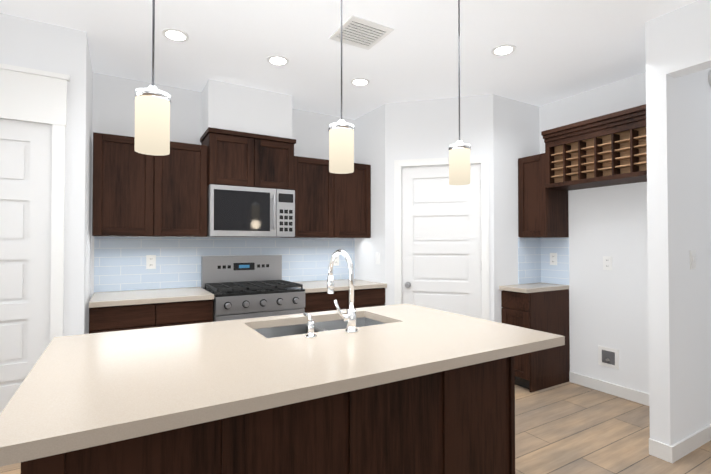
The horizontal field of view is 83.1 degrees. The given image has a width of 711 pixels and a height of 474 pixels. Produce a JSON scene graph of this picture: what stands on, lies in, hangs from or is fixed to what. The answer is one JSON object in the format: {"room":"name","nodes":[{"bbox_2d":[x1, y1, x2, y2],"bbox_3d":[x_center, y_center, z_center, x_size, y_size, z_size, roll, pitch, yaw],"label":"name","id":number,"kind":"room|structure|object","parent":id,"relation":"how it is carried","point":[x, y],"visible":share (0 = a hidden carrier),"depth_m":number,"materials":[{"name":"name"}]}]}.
{"room":"kitchen","nodes":[
{"label":"kitchen","id":0,"kind":"room"},
{"bbox_2d":[0,0,697,119],"bbox_3d":[1.067,-1.451,0.796,9.240,0.120,7.820,1,-1,-30],"label":"ceiling","id":1,"kind":"structure","parent":0,"point":[566,49],"depth_m":2.85,"materials":[{"name":"white paint"}]},
{"bbox_2d":[134,0,170,155],"bbox_3d":[-0.722,-0.841,1.434,0.120,1.080,0.120,1,-1,-30],"label":"pendant light","id":2,"kind":"object","parent":1,"relation":"hanging from","point":[152,118],"visible":1,"depth_m":1.38,"materials":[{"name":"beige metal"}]},
{"bbox_2d":[162,28,188,41],"bbox_3d":[-1.211,-1.358,2.703,0.170,0.007,0.170,1,-1,-30],"label":"recessed light","id":3,"kind":"object","parent":1,"relation":"in","point":[173,34],"visible":1,"depth_m":2.70,"materials":[{"name":"white plastic"}]},
{"bbox_2d":[267,55,288,65],"bbox_3d":[-0.595,-1.352,3.077,0.170,0.007,0.170,1,-1,-30],"label":"recessed light","id":4,"kind":"object","parent":1,"relation":"in","point":[277,60],"visible":1,"depth_m":3.06,"materials":[{"name":"white plastic"}]},
{"bbox_2d":[328,0,354,173],"bbox_3d":[-0.063,-0.835,1.821,0.120,1.080,0.120,1,-1,-30],"label":"pendant light","id":5,"kind":"object","parent":1,"relation":"hanging from","point":[341,131],"visible":1,"depth_m":1.77,"materials":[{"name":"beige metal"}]},
{"bbox_2d":[350,78,369,85],"bbox_3d":[0.040,-1.346,3.486,0.170,0.007,0.170,1,-1,-30],"label":"recessed light","id":6,"kind":"object","parent":1,"relation":"in","point":[359,81],"visible":1,"depth_m":3.47,"materials":[{"name":"white plastic"}]},
{"bbox_2d":[329,15,393,49],"bbox_3d":[0.036,-1.358,2.683,0.320,0.008,0.320,1,-1,-30],"label":"ceiling vent","id":7,"kind":"object","parent":1,"relation":"in","point":[362,33],"visible":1,"depth_m":2.67,"materials":[{"name":"white plastic"}]},
{"bbox_2d":[448,0,470,184],"bbox_3d":[0.567,-0.829,2.193,0.120,1.080,0.120,1,-1,-30],"label":"pendant light","id":8,"kind":"object","parent":1,"relation":"hanging from","point":[459,162],"visible":1,"depth_m":2.14,"materials":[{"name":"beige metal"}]},
{"bbox_2d":[491,44,515,55],"bbox_3d":[1.074,-1.355,2.911,0.170,0.007,0.170,1,-1,-30],"label":"recessed light","id":9,"kind":"object","parent":1,"relation":"in","point":[503,49],"visible":1,"depth_m":2.91,"materials":[{"name":"white plastic"}]},
{"bbox_2d":[0,382,710,473],"bbox_3d":[1.067,1.379,0.753,9.240,0.100,7.820,1,-1,-30],"label":"floor","id":10,"kind":"structure","parent":0,"point":[568,428],"depth_m":2.72,"materials":[{"name":"brown wood"}]},
{"bbox_2d":[89,287,213,333],"bbox_3d":[-1.621,0.908,3.200,0.820,0.915,0.643,1,-1,-30],"label":"base cabinet","id":11,"kind":"object","parent":10,"relation":"on","point":[111,311],"visible":0.29,"depth_m":2.97,"materials":[{"name":"brown wood"}]},
{"bbox_2d":[201,255,304,321],"bbox_3d":[-0.911,0.774,3.560,0.752,1.195,0.712,1,-1,-30],"label":"range","id":12,"kind":"object","parent":10,"relation":"on","point":[242,287],"visible":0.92,"depth_m":3.48,"materials":[{"name":"silver metal"}]},
{"bbox_2d":[21,317,514,473],"bbox_3d":[-0.249,0.907,1.807,1.825,0.876,0.859,1,-1,-30],"label":"kitchen island","id":13,"kind":"object","parent":10,"relation":"on","point":[406,388],"depth_m":1.49,"materials":[{"name":"brown wood"}]},
{"bbox_2d":[0,303,563,466],"bbox_3d":[-0.193,0.480,1.725,1.900,0.104,1.100,1,-1,-30],"label":"island countertop","id":14,"kind":"structure","parent":13,"relation":"on","point":[93,390],"depth_m":1.30,"materials":[{"name":"beige stone"}]},
{"bbox_2d":[304,249,359,336],"bbox_3d":[-0.148,0.244,1.864,0.243,0.372,0.258,1,-1,-30],"label":"faucet","id":15,"kind":"object","parent":14,"relation":"on","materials":[{"name":"silver metal"}]},
{"bbox_2d":[294,279,386,312],"bbox_3d":[-0.228,0.921,4.020,0.880,0.915,0.643,1,-1,-30],"label":"base cabinet","id":16,"kind":"object","parent":10,"relation":"on","point":[318,298],"visible":0.25,"depth_m":3.80,"materials":[{"name":"brown wood"}]},
{"bbox_2d":[499,283,569,392],"bbox_3d":[1.698,0.918,3.800,0.625,0.915,0.300,1,-1,-30],"label":"base cabinet","id":17,"kind":"object","parent":10,"relation":"on","point":[543,307],"visible":0.85,"depth_m":3.66,"materials":[{"name":"brown wood"}]},
{"bbox_2d":[0,0,710,445],"bbox_3d":[1.067,-0.031,0.774,9.240,2.720,7.820,1,-1,-30],"label":"wall","id":18,"kind":"structure","parent":0,"point":[644,304],"depth_m":3.35,"materials":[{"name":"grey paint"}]},
{"bbox_2d":[0,119,51,413],"bbox_3d":[-2.276,0.313,2.341,0.806,2.068,0.116,1,-1,-30],"label":"door","id":19,"kind":"structure","parent":18,"relation":"in","point":[25,207],"depth_m":2.50,"materials":[{"name":"white wood"}]},
{"bbox_2d":[0,63,69,341],"bbox_3d":[-2.272,0.153,2.337,0.968,2.400,0.033,1,-1,-30],"label":"door frame","id":20,"kind":"structure","parent":18,"relation":"attached to","point":[32,95],"depth_m":2.54,"materials":[{"name":"white wood"}]},
{"bbox_2d":[92,132,207,236],"bbox_3d":[-1.696,-0.393,3.347,0.820,0.778,0.348,1,-1,-30],"label":"upper cabinet","id":21,"kind":"object","parent":18,"relation":"attached to","point":[136,194],"visible":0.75,"depth_m":3.17,"materials":[{"name":"brown wood"}]},
{"bbox_2d":[94,237,354,291],"bbox_3d":[-1.074,0.233,3.903,2.466,0.453,0.007,1,-1,-30],"label":"backsplash","id":22,"kind":"structure","parent":18,"relation":"attached to","point":[119,263],"depth_m":3.64,"materials":[{"name":"tile"}]},
{"bbox_2d":[146,255,155,268],"bbox_3d":[-1.774,0.217,3.482,0.075,0.120,0.008,1,-1,-30],"label":"electrical outlet","id":23,"kind":"object","parent":22,"relation":"attached to","point":[150,261],"visible":1,"depth_m":3.48,"materials":[{"name":"white plastic"}]},
{"bbox_2d":[333,255,338,265],"bbox_3d":[-0.212,0.254,4.401,0.075,0.120,0.008,1,-1,-30],"label":"electrical outlet","id":24,"kind":"object","parent":22,"relation":"attached to","point":[336,262],"visible":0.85,"depth_m":4.40,"materials":[{"name":"white plastic"}]},
{"bbox_2d":[200,127,295,189],"bbox_3d":[-0.996,-0.677,3.726,0.784,0.473,0.413,1,-1,-30],"label":"upper cabinet","id":25,"kind":"object","parent":18,"relation":"attached to","point":[242,159],"visible":1,"depth_m":3.54,"materials":[{"name":"brown wood"}]},
{"bbox_2d":[207,184,294,237],"bbox_3d":[-0.979,-0.218,3.691,0.756,0.438,0.477,1,-1,-30],"label":"microwave","id":26,"kind":"object","parent":25,"relation":"attached to","point":[236,211],"visible":0.98,"depth_m":3.51,"materials":[{"name":"silver metal"}]},
{"bbox_2d":[280,156,370,237],"bbox_3d":[-0.303,-0.380,4.167,0.880,0.778,0.348,1,-1,-30],"label":"upper cabinet","id":27,"kind":"object","parent":18,"relation":"attached to","point":[328,204],"visible":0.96,"depth_m":3.99,"materials":[{"name":"brown wood"}]},
{"bbox_2d":[376,253,379,263],"bbox_3d":[0.226,0.220,4.117,0.012,0.120,0.075,1,-1,-30],"label":"light switch","id":28,"kind":"object","parent":18,"relation":"attached to","point":[377,258],"visible":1,"depth_m":4.11,"materials":[{"name":"white plastic"}]},
{"bbox_2d":[394,155,488,319],"bbox_3d":[0.818,0.306,3.862,0.890,2.140,0.018,0,-1,15],"label":"door frame","id":29,"kind":"structure","parent":18,"relation":"attached to","point":[482,160],"depth_m":3.86,"materials":[{"name":"white wood"}]},
{"bbox_2d":[401,163,481,318],"bbox_3d":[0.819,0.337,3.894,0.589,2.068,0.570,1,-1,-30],"label":"door","id":30,"kind":"structure","parent":18,"relation":"in","point":[441,238],"depth_m":3.89,"materials":[{"name":"white wood"}]},
{"bbox_2d":[518,238,568,284],"bbox_3d":[1.817,0.233,3.880,0.349,0.453,0.304,1,-1,-30],"label":"backsplash","id":31,"kind":"structure","parent":18,"relation":"attached to","point":[534,266],"depth_m":3.98,"materials":[{"name":"tile"}]},
{"bbox_2d":[550,253,556,264],"bbox_3d":[1.957,0.218,3.966,0.008,0.120,0.075,1,-1,-30],"label":"electrical outlet","id":32,"kind":"object","parent":31,"relation":"attached to","point":[553,258],"visible":1,"depth_m":3.96,"materials":[{"name":"white plastic"}]},
{"bbox_2d":[518,153,568,237],"bbox_3d":[1.817,-0.385,3.889,0.350,0.778,0.300,1,-1,-30],"label":"upper cabinet","id":33,"kind":"object","parent":18,"relation":"attached to","point":[542,211],"visible":0.9,"depth_m":3.78,"materials":[{"name":"brown wood"}]},
{"bbox_2d":[541,104,646,190],"bbox_3d":[2.126,-0.708,3.306,0.415,0.510,1.022,1,-1,-30],"label":"wine rack","id":34,"kind":"object","parent":18,"relation":"attached to","point":[610,149],"visible":0.71,"depth_m":3.30,"materials":[{"name":"brown wood"}]},
{"bbox_2d":[603,256,611,269],"bbox_3d":[2.220,0.231,3.534,0.008,0.120,0.075,1,-1,-30],"label":"electrical outlet","id":35,"kind":"object","parent":18,"relation":"attached to","point":[607,262],"visible":1,"depth_m":3.53,"materials":[{"name":"white plastic"}]},
{"bbox_2d":[598,345,618,369],"bbox_3d":[2.211,1.056,3.516,0.030,0.170,0.170,1,-1,-30],"label":"outlet box","id":36,"kind":"object","parent":18,"relation":"attached to","point":[608,357],"visible":1,"depth_m":3.52,"materials":[{"name":"white plastic"}]},
{"bbox_2d":[569,371,648,405],"bbox_3d":[2.300,1.321,3.375,0.013,0.095,1.027,1,-1,-30],"label":"baseboard","id":37,"kind":"structure","parent":18,"relation":"attached to","point":[610,388],"depth_m":3.50,"materials":[{"name":"white wood"}]},
{"bbox_2d":[661,424,710,462],"bbox_3d":[3.155,1.318,3.165,2.953,0.095,0.043,1,-1,-30],"label":"baseboard","id":38,"kind":"structure","parent":18,"relation":"attached to","point":[675,452],"depth_m":2.49,"materials":[{"name":"white wood"}]},
{"bbox_2d":[690,250,695,268],"bbox_3d":[2.187,0.147,2.595,0.075,0.120,0.012,1,-1,-30],"label":"light switch","id":39,"kind":"object","parent":18,"relation":"attached to","point":[692,259],"visible":1,"depth_m":2.59,"materials":[{"name":"white plastic"}]},
{"bbox_2d":[708,70,710,86],"bbox_3d":[2.494,-1.101,2.782,0.130,0.130,0.034,1,-1,-30],"label":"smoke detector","id":40,"kind":"object","parent":18,"relation":"attached to","point":[709,77],"visible":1,"depth_m":2.76,"materials":[{"name":"white plastic"}]}
]}

